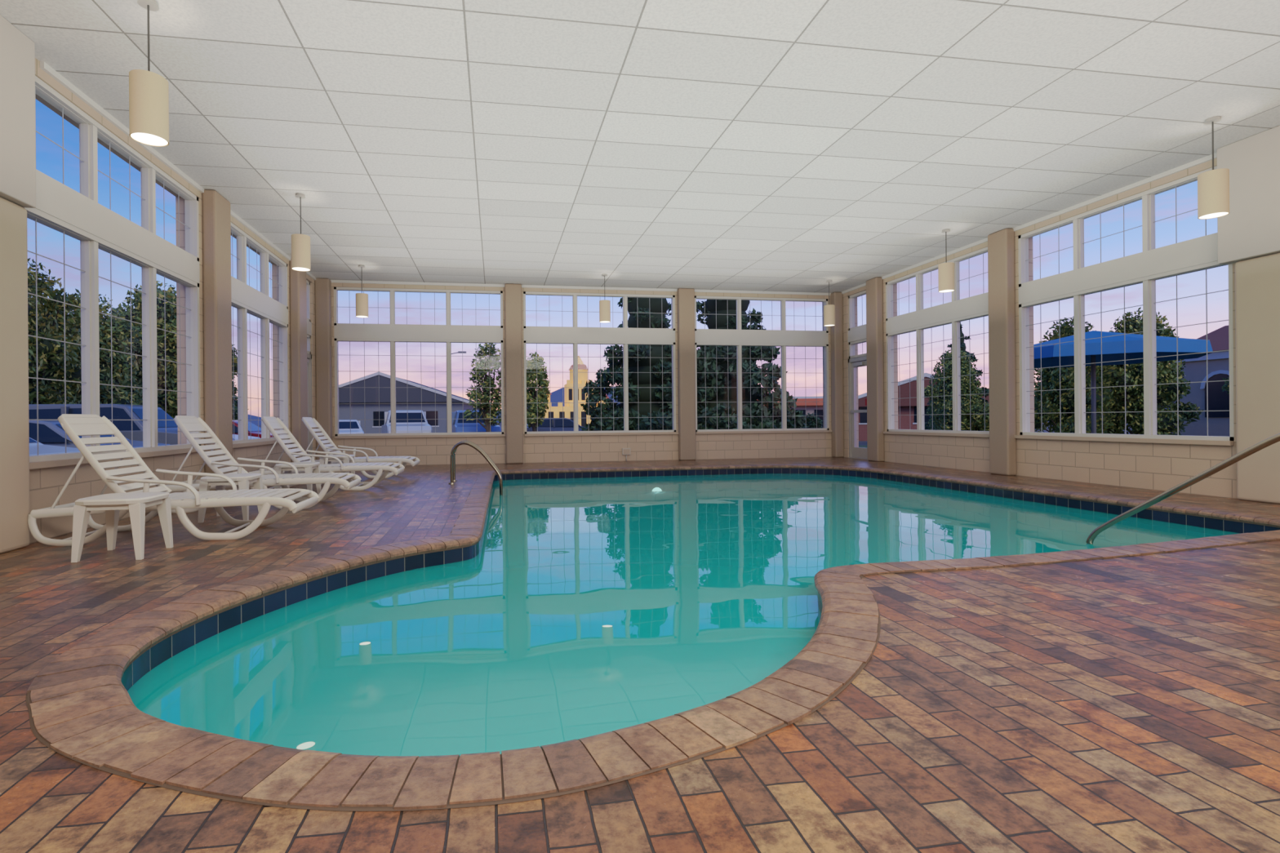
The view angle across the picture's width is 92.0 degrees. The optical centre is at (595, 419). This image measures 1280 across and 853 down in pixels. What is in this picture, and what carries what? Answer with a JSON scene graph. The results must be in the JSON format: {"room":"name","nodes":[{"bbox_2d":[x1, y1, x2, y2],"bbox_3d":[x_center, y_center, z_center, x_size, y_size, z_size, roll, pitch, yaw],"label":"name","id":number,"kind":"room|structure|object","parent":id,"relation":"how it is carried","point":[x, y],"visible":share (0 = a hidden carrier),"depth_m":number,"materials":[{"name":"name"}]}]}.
{"room":"indoor swimming pool","nodes":[
{"label":"indoor swimming pool","id":0,"kind":"room"},
{"bbox_2d":[29,57,316,543],"bbox_3d":[-4.327,-0.902,4.059,0.260,3.780,16.600,0,0,-9],"label":"wall","id":1,"kind":"structure","parent":0,"point":[46,484],"depth_m":6.91,"materials":[{"name":"beige paint"}]},
{"bbox_2d":[24,75,207,469],"bbox_3d":[-4.585,-1.143,5.977,0.250,3.035,2.910,0,0,-9],"label":"window","id":2,"kind":"structure","parent":1,"relation":"in","point":[64,210],"depth_m":5.80,"materials":[{"name":"plastic"}]},
{"bbox_2d":[40,61,316,280],"bbox_3d":[-4.923,-2.762,8.523,0.030,0.050,7.540,0,0,-9],"label":"trim","id":3,"kind":"structure","parent":1,"relation":"attached to","point":[44,66],"depth_m":5.91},
{"bbox_2d":[202,189,232,490],"bbox_3d":[-4.702,-0.923,7.670,0.159,3.728,0.450,0,0,-9],"label":"pilaster","id":4,"kind":"object","parent":1,"relation":"attached to","point":[216,211],"visible":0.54,"depth_m":7.49,"materials":[{"name":"paint"}]},
{"bbox_2d":[231,222,288,448],"bbox_3d":[-5.117,-1.138,9.244,0.250,3.035,2.690,0,0,-9],"label":"window","id":5,"kind":"structure","parent":1,"relation":"in","point":[246,299],"depth_m":9.45,"materials":[{"name":"plastic"}]},
{"bbox_2d":[289,258,307,462],"bbox_3d":[-5.216,-0.918,10.829,0.159,3.728,0.450,0,0,-9],"label":"pilaster","id":6,"kind":"object","parent":1,"relation":"attached to","point":[298,292],"visible":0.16,"depth_m":10.62,"materials":[{"name":"paint"}]},
{"bbox_2d":[306,280,311,354],"bbox_3d":[-5.527,-1.957,11.494,0.180,1.390,0.860,0,0,-9],"label":"window","id":7,"kind":"structure","parent":1,"relation":"in","point":[308,283],"depth_m":11.88,"materials":[{"name":"plastic"}]},
{"bbox_2d":[306,353,312,457],"bbox_3d":[-5.501,-0.147,11.495,0.200,2.210,0.860,0,0,-9],"label":"door","id":8,"kind":"structure","parent":1,"relation":"in","point":[308,356],"depth_m":11.88,"materials":[{"name":"metal"}]},
{"bbox_2d":[331,282,831,465],"bbox_3d":[-0.011,-0.940,13.302,11.750,3.780,0.260,0,0,-9],"label":"wall","id":9,"kind":"structure","parent":0,"point":[584,448],"depth_m":13.15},
{"bbox_2d":[315,278,332,459],"bbox_3d":[-5.383,-0.917,12.194,0.269,3.728,0.199,0,0,-9],"label":"pilaster","id":10,"kind":"object","parent":9,"relation":"attached to","point":[322,286],"visible":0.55,"depth_m":12.10,"materials":[{"name":"paint"}]},
{"bbox_2d":[333,286,506,438],"bbox_3d":[-3.573,-1.151,12.667,3.380,3.035,0.250,0,0,-9],"label":"window","id":11,"kind":"structure","parent":9,"relation":"in","point":[392,332],"depth_m":12.60,"materials":[{"name":"plastic"}]},
{"bbox_2d":[504,283,523,463],"bbox_3d":[-1.705,-0.949,12.813,0.350,3.728,0.159,0,0,-9],"label":"pilaster","id":12,"kind":"object","parent":9,"relation":"attached to","point":[513,292],"visible":1,"depth_m":12.73,"materials":[{"name":"paint"}]},
{"bbox_2d":[330,280,831,295],"bbox_3d":[-0.004,-2.805,13.159,11.230,0.050,0.030,0,0,-9],"label":"trim","id":13,"kind":"structure","parent":9,"relation":"attached to","point":[332,281],"depth_m":13.06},
{"bbox_2d":[523,291,678,435],"bbox_3d":[0.123,-1.184,13.269,3.330,3.035,0.250,0,0,-9],"label":"window","id":14,"kind":"structure","parent":9,"relation":"in","point":[575,335],"depth_m":13.22,"materials":[{"name":"plastic"}]},
{"bbox_2d":[622,448,631,461],"bbox_3d":[0.655,0.754,13.249,0.180,0.280,0.056,0,0,-9],"label":"outlet box","id":15,"kind":"object","parent":9,"relation":"attached to","point":[626,451],"visible":1,"depth_m":13.22,"materials":[{"name":"paint"}]},
{"bbox_2d":[676,288,696,460],"bbox_3d":[1.971,-0.981,13.412,0.360,3.728,0.159,0,0,-9],"label":"pilaster","id":16,"kind":"object","parent":9,"relation":"attached to","point":[686,296],"visible":1,"depth_m":13.33,"materials":[{"name":"paint"}]},
{"bbox_2d":[694,295,831,434],"bbox_3d":[3.746,-1.215,13.859,3.210,3.035,0.250,0,0,-9],"label":"window","id":17,"kind":"structure","parent":9,"relation":"in","point":[739,338],"depth_m":13.80,"materials":[{"name":"plastic"}]},
{"bbox_2d":[830,292,844,457],"bbox_3d":[5.463,-1.012,13.961,0.209,3.728,0.199,0,0,-9],"label":"pilaster","id":18,"kind":"object","parent":9,"relation":"attached to","point":[836,298],"visible":1,"depth_m":13.87,"materials":[{"name":"paint"}]},
{"bbox_2d":[0,0,1279,293],"bbox_3d":[1.326,-2.917,4.982,11.830,0.150,17.200,0,0,-9],"label":"ceiling","id":19,"kind":"structure","parent":0,"point":[754,145],"depth_m":5.75,"materials":[{"name":"tile"}]},
{"bbox_2d":[128,0,168,146],"bbox_3d":[-2.992,-2.339,4.126,0.216,0.930,0.216,0,0,-9],"label":"pendant lamp","id":20,"kind":"object","parent":19,"relation":"hanging from","point":[148,91],"visible":1,"depth_m":4.06,"materials":[{"name":"fabric"}]},
{"bbox_2d":[291,193,311,271],"bbox_3d":[-3.670,-2.333,7.663,0.216,0.930,0.216,0,0,-9],"label":"pendant lamp","id":21,"kind":"object","parent":19,"relation":"hanging from","point":[300,243],"visible":1,"depth_m":7.58,"materials":[{"name":"fabric"}]},
{"bbox_2d":[355,264,368,317],"bbox_3d":[-4.240,-2.328,11.167,0.216,0.930,0.216,0,0,-9],"label":"pendant lamp","id":22,"kind":"object","parent":19,"relation":"hanging from","point":[362,299],"visible":1,"depth_m":11.08,"materials":[{"name":"fabric"}]},
{"bbox_2d":[599,273,610,322],"bbox_3d":[0.172,-2.367,12.007,0.216,0.930,0.216,0,0,-9],"label":"pendant lamp","id":23,"kind":"object","parent":19,"relation":"hanging from","point":[604,304],"visible":1,"depth_m":11.93,"materials":[{"name":"fabric"}]},
{"bbox_2d":[823,280,835,326],"bbox_3d":[4.817,-2.407,12.723,0.216,0.930,0.216,0,0,-9],"label":"pendant lamp","id":24,"kind":"object","parent":19,"relation":"hanging from","point":[829,309],"visible":1,"depth_m":12.64,"materials":[{"name":"fabric"}]},
{"bbox_2d":[937,228,955,292],"bbox_3d":[5.308,-2.411,9.338,0.216,0.930,0.216,0,0,-9],"label":"pendant lamp","id":25,"kind":"object","parent":19,"relation":"hanging from","point":[945,270],"visible":1,"depth_m":9.26,"materials":[{"name":"fabric"}]},
{"bbox_2d":[1197,115,1229,219],"bbox_3d":[5.908,-2.417,5.900,0.216,0.930,0.216,0,0,-9],"label":"pendant lamp","id":26,"kind":"object","parent":19,"relation":"hanging from","point":[1213,185],"visible":1,"depth_m":5.84,"materials":[{"name":"fabric"}]},
{"bbox_2d":[0,457,1279,852],"bbox_3d":[1.360,0.888,4.982,11.830,0.001,17.200,0,0,-9],"label":"floor","id":27,"kind":"structure","parent":0,"point":[1130,704],"depth_m":1.78,"materials":[{"name":"brick"}]},
{"bbox_2d":[0,196,30,553],"bbox_3d":[-4.180,-0.312,4.279,0.089,2.498,0.550,0,0,-9],"label":"pier","id":28,"kind":"object","parent":27,"relation":"on","point":[15,531],"visible":1,"depth_m":4.40,"materials":[{"name":"paint"}]},
{"bbox_2d":[0,14,35,208],"bbox_3d":[-3.511,-2.184,0.227,0.139,1.229,8.769,0,0,-9],"label":"bulkhead","id":29,"kind":"object","parent":28,"relation":"on","point":[17,51],"visible":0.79,"depth_m":4.38,"materials":[{"name":"paint"}]},
{"bbox_2d":[71,492,173,562],"bbox_3d":[-3.236,0.726,4.234,0.439,0.405,0.439,0,0,-9],"label":"side table","id":30,"kind":"object","parent":27,"relation":"on","point":[136,503],"visible":1,"depth_m":4.07,"materials":[{"name":"white plastic"}]},
{"bbox_2d":[27,413,319,546],"bbox_3d":[-3.298,0.442,4.964,1.855,0.982,0.720,0,0,-9],"label":"lounge chair","id":31,"kind":"object","parent":27,"relation":"on","point":[74,425],"visible":0.79,"depth_m":4.77,"materials":[{"name":"white plastic"}]},
{"bbox_2d":[197,473,262,523],"bbox_3d":[-3.420,0.727,5.795,0.440,0.405,0.440,0,0,-9],"label":"side table","id":32,"kind":"object","parent":27,"relation":"on","point":[242,480],"visible":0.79,"depth_m":5.62,"materials":[{"name":"white plastic"}]},
{"bbox_2d":[165,415,361,513],"bbox_3d":[-3.542,0.445,6.584,1.855,0.982,0.720,0,0,-10],"label":"lounge chair","id":33,"kind":"object","parent":27,"relation":"on","point":[186,424],"visible":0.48,"depth_m":6.41,"materials":[{"name":"white plastic"}]},
{"bbox_2d":[274,462,320,494],"bbox_3d":[-3.583,0.729,7.420,0.440,0.405,0.440,0,0,-9],"label":"side table","id":34,"kind":"object","parent":27,"relation":"on","point":[308,467],"visible":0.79,"depth_m":7.25,"materials":[{"name":"white plastic"}]},
{"bbox_2d":[248,416,404,490],"bbox_3d":[-3.575,0.445,8.282,1.855,0.982,0.720,0,0,-9],"label":"lounge chair","id":35,"kind":"object","parent":27,"relation":"on","point":[272,423],"visible":0.67,"depth_m":8.09,"materials":[{"name":"white plastic"}]},
{"bbox_2d":[319,454,355,484],"bbox_3d":[-3.799,0.731,9.056,0.440,0.405,0.440,0,0,-9],"label":"side table","id":36,"kind":"object","parent":27,"relation":"on","point":[345,459],"visible":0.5,"depth_m":8.89,"materials":[{"name":"white plastic"}]},
{"bbox_2d":[299,417,420,479],"bbox_3d":[-3.810,0.447,9.847,1.855,0.982,0.720,-1,0,-8],"label":"lounge chair","id":37,"kind":"object","parent":27,"relation":"on","point":[310,423],"visible":0.54,"depth_m":9.65,"materials":[{"name":"white plastic"}]},
{"bbox_2d":[448,440,502,495],"bbox_3d":[-1.738,0.861,8.931,0.940,1.108,0.497,0,0,10],"label":"ladder rail","id":38,"kind":"object","parent":27,"relation":"on","point":[452,458],"visible":0.91,"depth_m":8.74,"materials":[{"name":"metal"}]},
{"bbox_2d":[1086,433,1279,544],"bbox_3d":[4.319,0.791,4.357,0.100,1.544,1.568,0,0,-25],"label":"pool handrail","id":39,"kind":"object","parent":27,"relation":"on","point":[1275,438],"visible":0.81,"depth_m":4.44,"materials":[{"name":"metal"}]},
{"bbox_2d":[1235,252,1279,504],"bbox_3d":[6.783,-0.408,6.262,0.089,2.498,0.440,0,0,-9],"label":"pier","id":40,"kind":"object","parent":27,"relation":"on","point":[1257,280],"visible":1,"depth_m":6.27,"materials":[{"name":"paint"}]},
{"bbox_2d":[1217,125,1279,264],"bbox_3d":[7.414,-2.279,2.133,0.139,1.229,9.019,0,0,-9],"label":"bulkhead","id":41,"kind":"object","parent":40,"relation":"on","point":[1251,229],"visible":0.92,"depth_m":6.27,"materials":[{"name":"paint"}]},
{"bbox_2d":[842,158,1237,498],"bbox_3d":[7.014,-1.001,5.905,0.260,3.780,16.600,0,0,-9],"label":"wall","id":42,"kind":"structure","parent":0,"point":[1162,467],"depth_m":8.61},
{"bbox_2d":[848,290,866,358],"bbox_3d":[5.774,-2.055,13.334,0.180,1.390,0.860,0,0,-9],"label":"window","id":43,"kind":"structure","parent":42,"relation":"in","point":[856,335],"depth_m":13.59,"materials":[{"name":"plastic"}]},
{"bbox_2d":[848,355,867,459],"bbox_3d":[5.780,-0.245,13.333,0.200,2.210,0.860,0,0,-9],"label":"door","id":44,"kind":"structure","parent":42,"relation":"in","point":[855,452],"depth_m":13.61,"materials":[{"name":"metal"}]},
{"bbox_2d":[866,276,884,462],"bbox_3d":[5.709,-1.014,12.608,0.159,3.728,0.370,0,0,-9],"label":"pilaster","id":45,"kind":"object","parent":42,"relation":"attached to","point":[874,297],"visible":1,"depth_m":12.47,"materials":[{"name":"paint"}]},
{"bbox_2d":[883,246,989,437],"bbox_3d":[6.116,-1.236,11.064,0.250,3.035,2.770,0,0,-9],"label":"window","id":46,"kind":"structure","parent":42,"relation":"in","point":[958,310],"depth_m":11.17,"materials":[{"name":"plastic"}]},
{"bbox_2d":[987,228,1016,475],"bbox_3d":[6.223,-1.018,9.450,0.159,3.728,0.370,0,0,-9],"label":"pilaster","id":47,"kind":"object","parent":42,"relation":"attached to","point":[1001,244],"visible":1,"depth_m":9.35,"materials":[{"name":"paint"}]},
{"bbox_2d":[841,152,1217,293],"bbox_3d":[6.131,-2.859,10.324,0.030,0.050,7.540,0,0,-9],"label":"trim","id":48,"kind":"structure","parent":42,"relation":"attached to","point":[1200,161],"depth_m":8.26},
{"bbox_2d":[1013,165,1234,445],"bbox_3d":[6.626,-1.240,7.930,0.250,3.035,2.760,0,0,-9],"label":"window","id":49,"kind":"structure","parent":42,"relation":"in","point":[1152,264],"depth_m":7.71,"materials":[{"name":"plastic"}]},
{"label":"outside","id":50,"kind":"structure","parent":0,"visible":0},
{"bbox_2d":[256,421,1173,448],"bbox_3d":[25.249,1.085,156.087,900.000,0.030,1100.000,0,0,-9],"label":"ground","id":51,"kind":"structure","parent":50,"point":[861,443],"depth_m":44.43,"materials":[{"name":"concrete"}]},
{"bbox_2d":[29,437,79,455],"bbox_3d":[-10.939,0.706,9.970,4.680,1.420,1.840,0,0,-9],"label":"sedan","id":52,"kind":"object","parent":51,"relation":"on","point":[43,449],"visible":0.02,"depth_m":10.55,"materials":[{"name":"paint"}]},
{"bbox_2d":[27,257,81,404],"bbox_3d":[-18.885,-1.939,20.496,4.202,6.867,4.246,0,0,22],"label":"leafy tree","id":53,"kind":"object","parent":51,"relation":"on","point":[51,353],"visible":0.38,"depth_m":20.29,"materials":[{"name":"green plant"}]},
{"bbox_2d":[28,420,169,448],"bbox_3d":[-11.488,0.710,12.718,4.680,1.420,1.840,0,0,-9],"label":"sedan","id":54,"kind":"object","parent":51,"relation":"on","point":[51,433],"visible":0.13,"depth_m":12.05,"materials":[{"name":"paint"}]},
{"bbox_2d":[58,288,142,404],"bbox_3d":[-19.817,-1.804,23.863,4.086,6.617,4.406,0,0,-2],"label":"leafy tree","id":55,"kind":"object","parent":51,"relation":"on","point":[121,331],"visible":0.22,"depth_m":24.03,"materials":[{"name":"green plant"}]},
{"bbox_2d":[28,404,235,444],"bbox_3d":[-12.055,0.525,15.564,4.880,1.800,1.990,0,0,-9],"label":"suv","id":56,"kind":"object","parent":51,"relation":"on","point":[46,411],"visible":0.1,"depth_m":14.78,"materials":[{"name":"paint"}]},
{"bbox_2d":[107,280,177,418],"bbox_3d":[-20.112,-2.469,28.117,4.916,7.951,4.865,0,0,-37],"label":"leafy tree","id":57,"kind":"object","parent":51,"relation":"on","point":[170,295],"visible":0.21,"depth_m":27.29,"materials":[{"name":"green plant"}]},
{"bbox_2d":[231,344,237,419],"bbox_3d":[-23.698,-2.618,36.555,5.087,8.312,5.139,-1,0,-32],"label":"leafy tree","id":58,"kind":"object","parent":51,"relation":"on","point":[234,357],"visible":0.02,"depth_m":37.79,"materials":[{"name":"green plant"}]},
{"bbox_2d":[231,359,237,395],"bbox_3d":[-21.421,-2.284,32.530,5.067,7.609,4.699,-1,0,3],"label":"leafy tree","id":59,"kind":"object","parent":51,"relation":"on","point":[234,362],"visible":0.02,"depth_m":33.37,"materials":[{"name":"green plant"}]},
{"bbox_2d":[231,373,248,419],"bbox_3d":[-25.774,-2.246,41.130,5.067,7.609,4.699,0,0,30],"label":"leafy tree","id":60,"kind":"object","parent":51,"relation":"on","point":[235,388],"visible":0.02,"depth_m":41.82,"materials":[{"name":"green plant"}]},
{"bbox_2d":[232,434,260,439],"bbox_3d":[-12.634,0.720,18.509,4.680,1.420,1.840,0,0,-9],"label":"sedan","id":61,"kind":"object","parent":51,"relation":"on","point":[236,437],"visible":0.02,"depth_m":19.01,"materials":[{"name":"paint"}]},
{"bbox_2d":[232,420,273,438],"bbox_3d":[-13.573,0.729,22.409,4.680,1.420,1.840,0,0,-9],"label":"sedan","id":62,"kind":"object","parent":51,"relation":"on","point":[254,428],"visible":0.02,"depth_m":21.90,"materials":[{"name":"paint"}]},
{"bbox_2d":[338,420,364,433],"bbox_3d":[-12.003,0.715,28.946,1.840,1.420,4.680,0,0,-25],"label":"sedan","id":63,"kind":"object","parent":51,"relation":"on","point":[344,425],"visible":0.22,"depth_m":28.09,"materials":[{"name":"paint"}]},
{"bbox_2d":[381,410,432,433],"bbox_3d":[-9.402,0.477,30.383,1.990,1.850,5.580,-1,0,-22],"label":"suv","id":64,"kind":"object","parent":51,"relation":"on","point":[414,425],"visible":0.42,"depth_m":29.14,"materials":[{"name":"paint"}]},
{"bbox_2d":[338,371,479,433],"bbox_3d":[-14.829,-0.881,46.194,12.100,4.660,9.850,0,0,-4],"label":"house","id":65,"kind":"structure","parent":51,"relation":"on","point":[370,412],"depth_m":41.58,"materials":[{"name":"grey"}]},
{"bbox_2d":[446,351,466,432],"bbox_3d":[-8.910,-1.466,39.078,1.400,5.728,0.400,0,0,-9],"label":"street lamp","id":66,"kind":"object","parent":51,"relation":"on","point":[458,352],"visible":0.18,"depth_m":39.05,"materials":[{"name":"grey metal"}]},
{"bbox_2d":[452,410,501,432],"bbox_3d":[-5.725,0.470,28.956,1.990,1.800,4.880,0,0,-16],"label":"suv","id":67,"kind":"object","parent":51,"relation":"on","point":[469,426],"visible":0.32,"depth_m":27.62,"materials":[{"name":"paint"}]},
{"bbox_2d":[463,342,501,431],"bbox_3d":[-4.375,-0.966,24.613,1.846,4.660,1.758,-1,0,23],"label":"young tree","id":68,"kind":"object","parent":51,"relation":"on","point":[482,402],"visible":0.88,"depth_m":24.42,"materials":[{"name":"green plant"}]},
{"bbox_2d":[526,351,551,431],"bbox_3d":[-2.541,-0.745,25.380,1.658,4.184,1.578,-1,0,-34],"label":"young tree","id":69,"kind":"object","parent":51,"relation":"on","point":[540,395],"visible":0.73,"depth_m":25.12,"materials":[{"name":"green plant"}]},
{"bbox_2d":[526,417,585,431],"bbox_3d":[-2.177,0.629,32.066,4.680,1.420,1.840,0,0,-21],"label":"sedan","id":70,"kind":"object","parent":51,"relation":"on","point":[553,424],"visible":0.15,"depth_m":31.25,"materials":[{"name":"paint"}]},
{"bbox_2d":[537,355,608,426],"bbox_3d":[-2.305,-2.460,60.368,7.400,7.600,3.100,0,0,-9],"label":"building","id":71,"kind":"structure","parent":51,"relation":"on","point":[553,411],"depth_m":59.15,"materials":[{"name":"paint"}]},
{"bbox_2d":[580,297,723,431],"bbox_3d":[1.698,-2.503,20.451,5.163,8.298,5.034,0,0,39],"label":"conifer tree","id":72,"kind":"object","parent":51,"relation":"on","point":[642,402],"visible":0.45,"depth_m":19.54,"materials":[{"name":"green plant"}]},
{"bbox_2d":[120,468,1279,690],"bbox_3d":[1.462,1.710,6.668,7.911,1.555,9.311,0,0,-9],"label":"swimming pool","id":73,"kind":"object","parent":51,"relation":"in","point":[184,639],"visible":0.1,"depth_m":4.54,"materials":[{"name":"blue tile"}]},
{"bbox_2d":[25,464,1279,811],"bbox_3d":[1.455,0.906,6.668,8.373,0.065,9.773,0,0,-9],"label":"pool coping","id":74,"kind":"object","parent":73,"relation":"on","point":[79,706],"visible":0.98,"depth_m":1.85,"materials":[{"name":"brick"}]},
{"bbox_2d":[127,473,1239,756],"bbox_3d":[1.456,1.037,6.668,7.911,0.001,9.311,0,0,-9],"label":"pool water","id":75,"kind":"object","parent":73,"relation":"in","point":[585,607],"visible":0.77,"depth_m":3.31,"materials":[{"name":"teal liquid"}]},
{"bbox_2d":[248,386,1170,425],"bbox_3d":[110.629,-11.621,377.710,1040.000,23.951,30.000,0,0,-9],"label":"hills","id":76,"kind":"structure","parent":51,"relation":"on","point":[556,396],"depth_m":355.14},
{"bbox_2d":[696,299,809,429],"bbox_3d":[4.528,-2.674,21.188,5.286,8.617,5.421,-1,0,14],"label":"conifer tree","id":77,"kind":"object","parent":51,"relation":"on","point":[771,416],"visible":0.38,"depth_m":20.13,"materials":[{"name":"green plant"}]},
{"bbox_2d":[756,395,823,427],"bbox_3d":[14.960,-0.235,47.783,11.600,2.850,6.800,0,0,8],"label":"building","id":78,"kind":"structure","parent":51,"relation":"on","point":[806,404],"depth_m":44.43,"materials":[{"name":"beige paint"}]},
{"bbox_2d":[802,413,822,428],"bbox_3d":[7.839,0.517,22.371,1.000,1.558,0.923,-1,0,23],"label":"shrub","id":79,"kind":"object","parent":51,"relation":"on","point":[811,424],"visible":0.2,"depth_m":22.18,"materials":[{"name":"green plant"}]},
{"bbox_2d":[857,373,989,440],"bbox_3d":[18.863,-0.675,36.486,10.100,3.660,7.850,0,0,19],"label":"building","id":80,"kind":"structure","parent":51,"relation":"on","point":[907,422],"depth_m":33.33,"materials":[{"name":"red brick"}]},
{"bbox_2d":[924,346,989,431],"bbox_3d":[13.757,-0.778,23.349,2.452,3.970,2.644,0,0,-37],"label":"leafy tree","id":81,"kind":"object","parent":51,"relation":"on","point":[935,407],"visible":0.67,"depth_m":23.08,"materials":[{"name":"green plant"}]},
{"bbox_2d":[924,321,989,431],"bbox_3d":[15.381,-1.377,26.108,3.614,5.585,3.524,-1,0,-19],"label":"conifer tree","id":82,"kind":"object","parent":51,"relation":"on","point":[962,345],"visible":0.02,"depth_m":25.76,"materials":[{"name":"green plant"}]},
{"bbox_2d":[1034,317,1121,433],"bbox_3d":[16.246,-1.195,21.396,2.942,4.764,3.173,-1,0,-28],"label":"leafy tree","id":83,"kind":"object","parent":51,"relation":"on","point":[1050,376],"visible":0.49,"depth_m":20.73,"materials":[{"name":"green plant"}]},
{"bbox_2d":[1033,330,1213,433],"bbox_3d":[12.812,-0.542,15.866,4.148,3.500,4.148,0,0,-9],"label":"patio umbrella","id":84,"kind":"object","parent":51,"relation":"on","point":[1113,347],"visible":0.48,"depth_m":14.94,"materials":[{"name":"blue fabric"}]},
{"bbox_2d":[1095,306,1203,435],"bbox_3d":[18.854,-1.367,21.248,3.128,5.060,3.096,-1,0,33],"label":"leafy tree","id":85,"kind":"object","parent":51,"relation":"on","point":[1166,394],"visible":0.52,"depth_m":20.62,"materials":[{"name":"green plant"}]},
{"bbox_2d":[1173,324,1229,436],"bbox_3d":[27.332,-1.419,18.739,6.600,5.000,14.000,0,0,-9],"label":"building","id":86,"kind":"structure","parent":51,"relation":"on","point":[1218,362],"depth_m":23.65,"materials":[{"name":"beige paint"}]},
{"bbox_2d":[1221,377,1229,394],"bbox_3d":[19.996,-1.089,17.589,2.742,4.481,2.771,-1,0,0],"label":"leafy tree","id":87,"kind":"object","parent":51,"relation":"on","point":[1227,387],"visible":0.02,"depth_m":18.42,"materials":[{"name":"green plant"}]}
]}

